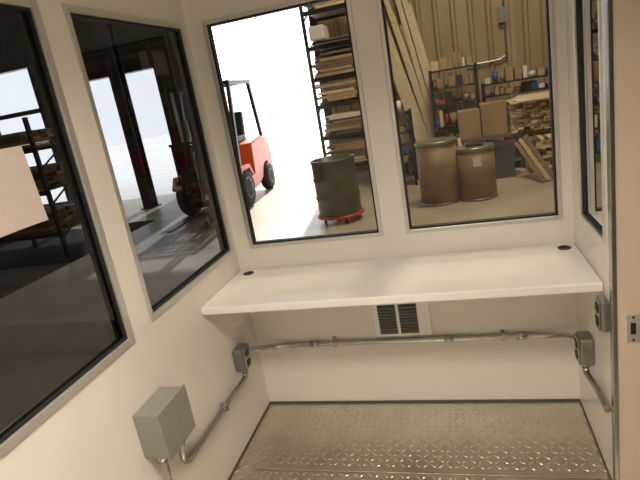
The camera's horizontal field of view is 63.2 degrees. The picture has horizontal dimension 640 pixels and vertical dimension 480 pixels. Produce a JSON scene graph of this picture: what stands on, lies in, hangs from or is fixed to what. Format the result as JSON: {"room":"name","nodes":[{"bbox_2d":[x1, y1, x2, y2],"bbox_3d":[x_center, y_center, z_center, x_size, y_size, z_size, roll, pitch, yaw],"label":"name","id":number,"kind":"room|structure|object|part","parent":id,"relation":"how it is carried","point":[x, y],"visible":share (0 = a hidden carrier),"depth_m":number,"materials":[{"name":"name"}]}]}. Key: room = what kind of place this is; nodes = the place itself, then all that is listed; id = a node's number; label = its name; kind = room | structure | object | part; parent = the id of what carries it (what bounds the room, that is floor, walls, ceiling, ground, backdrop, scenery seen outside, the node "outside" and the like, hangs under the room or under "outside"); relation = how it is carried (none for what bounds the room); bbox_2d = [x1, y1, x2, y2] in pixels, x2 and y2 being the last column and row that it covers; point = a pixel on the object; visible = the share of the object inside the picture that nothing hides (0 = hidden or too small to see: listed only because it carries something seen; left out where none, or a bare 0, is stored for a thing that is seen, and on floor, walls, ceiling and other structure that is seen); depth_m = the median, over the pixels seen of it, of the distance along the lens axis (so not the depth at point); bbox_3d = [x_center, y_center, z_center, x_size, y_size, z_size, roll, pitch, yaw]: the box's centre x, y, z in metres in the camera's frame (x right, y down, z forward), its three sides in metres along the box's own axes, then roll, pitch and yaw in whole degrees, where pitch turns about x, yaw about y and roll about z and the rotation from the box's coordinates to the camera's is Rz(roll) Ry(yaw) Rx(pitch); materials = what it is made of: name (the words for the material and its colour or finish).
{"room":"warehouse office booth","nodes":[
{"label":"warehouse office booth","id":0,"kind":"room"},
{"bbox_2d":[0,0,269,479],"bbox_3d":[-0.832,0.300,1.133,0.060,2.300,3.029,-5,16,16],"label":"wall","id":1,"kind":"structure","parent":0,"point":[93,435],"depth_m":1.76,"materials":[{"name":"beige paint"}]},
{"bbox_2d":[0,0,135,458],"bbox_3d":[-0.858,-0.003,1.115,0.056,1.074,1.075,-5,16,16],"label":"window","id":2,"kind":"structure","parent":1,"relation":"in","point":[64,318],"depth_m":1.45,"materials":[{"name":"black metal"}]},
{"bbox_2d":[0,146,47,237],"bbox_3d":[-0.795,-0.109,1.261,0.008,0.205,0.290,-6,16,15],"label":"paper sheet","id":3,"kind":"object","parent":2,"relation":"attached to","point":[21,205],"visible":1,"depth_m":1.34,"materials":[{"name":"white paper"}]},
{"bbox_2d":[61,4,233,321],"bbox_3d":[-0.623,-0.322,2.059,0.056,1.054,0.757,-5,16,16],"label":"window","id":4,"kind":"structure","parent":1,"relation":"in","point":[138,78],"depth_m":1.98,"materials":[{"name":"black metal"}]},
{"bbox_2d":[156,458,171,479],"bbox_3d":[-0.510,0.946,1.831,0.056,0.476,0.038,-5,16,16],"label":"conduit","id":5,"kind":"object","parent":1,"relation":"attached to","point":[163,463],"visible":0.66,"depth_m":1.77,"materials":[{"name":"silver metal"}]},
{"bbox_2d":[133,384,195,460],"bbox_3d":[-0.532,0.624,1.788,0.103,0.175,0.185,-5,16,16],"label":"junction box","id":6,"kind":"object","parent":1,"relation":"attached to","point":[164,422],"visible":1,"depth_m":1.73,"materials":[{"name":"grey metal"}]},
{"bbox_2d":[178,373,247,463],"bbox_3d":[-0.444,0.684,2.183,0.056,0.189,0.660,-6,16,14],"label":"conduit","id":7,"kind":"object","parent":1,"relation":"attached to","point":[184,458],"visible":0.86,"depth_m":2.14,"materials":[{"name":"silver metal"}]},
{"bbox_2d":[232,343,252,373],"bbox_3d":[-0.366,0.568,2.472,0.062,0.137,0.085,-5,16,16],"label":"electrical outlet box","id":8,"kind":"object","parent":1,"relation":"attached to","point":[241,354],"visible":1,"depth_m":2.44,"materials":[{"name":"grey metal"}]},
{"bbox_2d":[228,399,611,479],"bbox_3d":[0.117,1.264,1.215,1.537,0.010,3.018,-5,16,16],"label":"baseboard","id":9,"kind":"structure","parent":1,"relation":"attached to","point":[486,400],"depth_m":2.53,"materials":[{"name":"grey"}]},
{"bbox_2d":[181,0,579,400],"bbox_3d":[0.291,-0.240,2.346,1.658,2.300,0.060,-5,16,16],"label":"wall","id":10,"kind":"structure","parent":0,"point":[529,368],"depth_m":2.42,"materials":[{"name":"beige paint"}]},
{"bbox_2d":[202,0,383,248],"bbox_3d":[-0.108,-0.495,2.353,0.662,1.054,0.056,-5,16,16],"label":"window","id":11,"kind":"structure","parent":10,"relation":"in","point":[206,25],"depth_m":2.34,"materials":[{"name":"silver metal"}]},
{"bbox_2d":[201,242,602,314],"bbox_3d":[0.287,0.162,2.197,1.536,0.038,0.458,-5,16,16],"label":"desk","id":12,"kind":"object","parent":10,"relation":"attached to","point":[561,268],"visible":1,"depth_m":2.11,"materials":[{"name":"laminate"}]},
{"bbox_2d":[372,302,431,336],"bbox_3d":[0.389,0.373,2.478,0.270,0.187,0.020,-5,16,16],"label":"air vent","id":13,"kind":"object","parent":10,"relation":"in","point":[403,319],"visible":0.88,"depth_m":2.47,"materials":[{"name":"painted metal"},{"name":"dark metal"}]},
{"bbox_2d":[249,329,573,351],"bbox_3d":[0.377,0.486,2.404,1.493,0.113,0.231,-5,16,16],"label":"conduit","id":14,"kind":"object","parent":10,"relation":"attached to","point":[518,335],"visible":0.82,"depth_m":2.47,"materials":[{"name":"silver metal"}]},
{"bbox_2d":[376,0,562,233],"bbox_3d":[0.623,-0.565,2.148,0.655,1.054,0.056,-5,16,16],"label":"window","id":15,"kind":"structure","parent":10,"relation":"in","point":[549,4],"depth_m":2.17,"materials":[{"name":"silver metal"}]},
{"bbox_2d":[249,160,554,240],"bbox_3d":[-3.363,1.214,4.319,19.000,0.200,15.700,-5,16,16],"label":"floor","id":16,"kind":"structure","parent":0,"point":[289,209],"depth_m":6.98,"materials":[{"name":"concrete"}]},
{"bbox_2d":[223,79,274,206],"bbox_3d":[-1.851,-1.625,9.042,1.220,2.150,3.548,-7,16,12],"label":"forklift","id":17,"kind":"object","parent":16,"relation":"on","point":[255,158],"visible":0.36,"depth_m":9.71,"materials":[{"name":"red metal"}]},
{"bbox_3d":[-1.782,-2.006,9.582,0.500,0.591,1.240,-7,16,12],"label":"seat and wheel","id":18,"kind":"part","parent":17,"relation":"part of","materials":[{"name":"black plastic"}]},
{"bbox_2d":[299,0,367,166],"bbox_3d":[0.442,-2.683,9.031,1.010,3.400,1.429,-5,16,16],"label":"rack","id":19,"kind":"object","parent":16,"relation":"on","point":[344,130],"visible":0.65,"depth_m":8.72,"materials":[{"name":"brown wood"}]},
{"bbox_2d":[310,153,363,223],"bbox_3d":[0.225,-0.662,6.810,0.620,0.830,0.620,-5,16,16],"label":"drum","id":20,"kind":"object","parent":16,"relation":"on","point":[335,180],"visible":1,"depth_m":6.59,"materials":[{"name":"grey metal"}]},
{"bbox_2d":[396,101,418,184],"bbox_3d":[1.226,-1.597,8.390,0.560,1.423,0.450,-5,16,16],"label":"storage shelf","id":21,"kind":"object","parent":16,"relation":"on","point":[411,168],"visible":0.24,"depth_m":8.24,"materials":[{"name":"grey metal"}]},
{"bbox_2d":[384,0,450,141],"bbox_3d":[1.731,-2.993,9.608,1.355,3.177,0.370,-5,16,16],"label":"leaning boards","id":22,"kind":"object","parent":16,"relation":"on","point":[403,87],"visible":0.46,"depth_m":9.60,"materials":[{"name":"brown wood"}]},
{"bbox_2d":[414,136,460,206],"bbox_3d":[1.562,-0.906,6.861,0.542,0.820,0.542,-5,16,16],"label":"drum","id":23,"kind":"object","parent":16,"relation":"on","point":[436,157],"visible":0.96,"depth_m":6.66,"materials":[{"name":"brown cardboard"}]},
{"bbox_2d":[428,50,482,145],"bbox_3d":[2.408,-2.309,9.197,0.800,1.948,0.400,-5,16,16],"label":"storage shelf","id":24,"kind":"object","parent":16,"relation":"on","point":[467,96],"visible":0.71,"depth_m":8.98,"materials":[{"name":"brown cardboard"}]},
{"bbox_2d":[455,138,497,201],"bbox_3d":[2.020,-0.938,6.758,0.512,0.782,0.512,-5,16,16],"label":"drum","id":25,"kind":"object","parent":16,"relation":"on","point":[475,160],"visible":0.91,"depth_m":6.58,"materials":[{"name":"brown fibreboard"},{"name":"steel"}]},
{"bbox_2d":[456,128,550,167],"bbox_3d":[3.278,-1.530,8.466,2.000,0.570,0.900,-5,16,16],"label":"workbench","id":26,"kind":"object","parent":16,"relation":"on","point":[518,156],"visible":0.2,"depth_m":8.13,"materials":[{"name":"brown wood"}]},
{"bbox_2d":[457,107,481,139],"bbox_3d":[2.402,-1.880,8.381,0.332,0.430,0.451,-5,16,16],"label":"cardboard box","id":27,"kind":"object","parent":26,"relation":"on","point":[469,124],"visible":0.98,"depth_m":8.18,"materials":[{"name":"brown cardboard"}]},
{"bbox_2d":[479,99,507,135],"bbox_3d":[2.768,-1.958,8.318,0.382,0.490,0.451,-5,16,16],"label":"cardboard box","id":28,"kind":"object","parent":26,"relation":"on","point":[493,114],"visible":0.99,"depth_m":8.12,"materials":[{"name":"brown cardboard"}]},
{"bbox_2d":[505,91,550,132],"bbox_3d":[3.535,-2.020,8.026,1.180,0.510,0.900,-5,16,16],"label":"stack","id":29,"kind":"object","parent":26,"relation":"on","point":[526,112],"visible":0.52,"depth_m":7.87,"materials":[{"name":"brown wood"}]},
{"bbox_2d":[493,139,515,178],"bbox_3d":[2.710,-1.199,7.743,0.400,0.520,0.340,-5,16,16],"label":"waste bin","id":30,"kind":"object","parent":16,"relation":"on","point":[504,150],"visible":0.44,"depth_m":7.61,"materials":[{"name":"grey plastic"}]},
{"bbox_2d":[481,65,550,141],"bbox_3d":[3.558,-2.230,8.957,1.400,1.543,0.360,-5,16,16],"label":"storage shelf","id":31,"kind":"object","parent":16,"relation":"on","point":[509,74],"visible":0.42,"depth_m":8.76,"materials":[{"name":"brown cardboard"}]},
{"bbox_2d":[514,134,552,181],"bbox_3d":[2.954,-1.143,7.210,0.226,0.616,0.590,-15,16,-18],"label":"leaning boards","id":32,"kind":"object","parent":16,"relation":"on","point":[546,167],"visible":0.93,"depth_m":7.19,"materials":[{"name":"brown wood"}]},
{"bbox_2d":[523,133,552,172],"bbox_3d":[3.813,-1.341,7.605,1.494,0.495,0.440,-5,16,16],"label":"stack","id":33,"kind":"object","parent":16,"relation":"on","point":[542,143],"visible":0.17,"depth_m":7.59,"materials":[{"name":"brown wood"}]},
{"bbox_2d":[230,401,609,479],"bbox_3d":[0.121,1.293,1.219,1.538,0.052,3.029,-5,16,16],"label":"floor","id":34,"kind":"structure","parent":0,"point":[548,436],"depth_m":2.32,"materials":[{"name":"silver metal"}]},
{"bbox_2d":[251,464,602,478],"bbox_3d":[0.377,0.955,2.151,1.428,0.004,0.025,-5,16,16],"label":"strip","id":35,"kind":"object","parent":34,"relation":"on","point":[254,466],"visible":1,"depth_m":2.12,"materials":[{"name":"silver metal"}]},
{"bbox_2d":[318,0,548,170],"bbox_3d":[-2.034,-3.729,10.730,19.000,5.300,0.240,-5,16,16],"label":"wall","id":36,"kind":"structure","parent":0,"point":[425,5],"depth_m":9.47,"materials":[{"name":"beige metal"}]},
{"bbox_2d":[307,8,330,149],"bbox_3d":[-1.304,-3.258,10.566,2.840,4.250,0.049,-5,16,16],"label":"trim","id":37,"kind":"structure","parent":36,"relation":"attached to","point":[311,19],"depth_m":10.13,"materials":[{"name":"grey metal"}]},
{"bbox_2d":[472,0,507,64],"bbox_3d":[2.806,-4.606,9.042,0.750,2.942,0.085,-5,16,16],"label":"conduit","id":38,"kind":"object","parent":36,"relation":"attached to","point":[502,11],"depth_m":9.16,"materials":[{"name":"silver metal"}]},
{"bbox_2d":[565,0,612,479],"bbox_3d":[0.699,0.153,0.702,0.060,2.300,3.029,-5,16,16],"label":"wall","id":39,"kind":"structure","parent":0,"point":[596,252],"depth_m":1.96,"materials":[{"name":"beige paint"}]},
{"bbox_2d":[574,331,594,367],"bbox_3d":[1.044,0.438,2.055,0.062,0.137,0.085,-5,16,16],"label":"electrical outlet box","id":40,"kind":"object","parent":39,"relation":"attached to","point":[584,344],"visible":1,"depth_m":2.02,"materials":[{"name":"grey metal"}]},
{"bbox_2d":[572,0,605,242],"bbox_3d":[0.914,-0.521,1.723,0.056,1.008,0.343,-5,16,16],"label":"window","id":41,"kind":"structure","parent":39,"relation":"in","point":[586,13],"depth_m":1.79,"materials":[{"name":"silver metal"}]},
{"bbox_2d":[582,368,611,411],"bbox_3d":[1.039,0.556,1.954,0.031,0.044,0.282,-6,16,13],"label":"conduit","id":42,"kind":"object","parent":39,"relation":"attached to","point":[602,399],"visible":0.99,"depth_m":1.93,"materials":[{"name":"silver metal"}]},
{"bbox_2d":[595,295,609,331],"bbox_3d":[0.957,0.250,1.765,0.037,0.115,0.065,-5,16,16],"label":"electrical outlet box","id":43,"kind":"object","parent":39,"relation":"attached to","point":[602,305],"visible":0.99,"depth_m":1.74,"materials":[{"name":"grey metal"}]},
{"bbox_2d":[604,0,639,479],"bbox_3d":[1.010,-0.103,1.603,0.229,2.200,0.095,-5,16,16],"label":"door frame","id":44,"kind":"structure","parent":39,"relation":"attached to","point":[621,17],"depth_m":1.59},
{"bbox_2d":[626,314,638,341],"bbox_3d":[1.010,0.286,1.681,0.038,0.100,0.006,-5,16,16],"label":"strike plate","id":45,"kind":"object","parent":44,"relation":"attached to","point":[632,320],"visible":1,"depth_m":1.68,"materials":[{"name":"silver metal"}]},
{"label":"outside","id":46,"kind":"structure","parent":0,"visible":0},
{"bbox_2d":[244,109,330,179],"bbox_3d":[4.152,-8.597,34.377,59.000,0.195,49.300,-5,16,16],"label":"ground","id":47,"kind":"structure","parent":46,"point":[293,139],"depth_m":21.69,"materials":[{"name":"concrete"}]}
]}

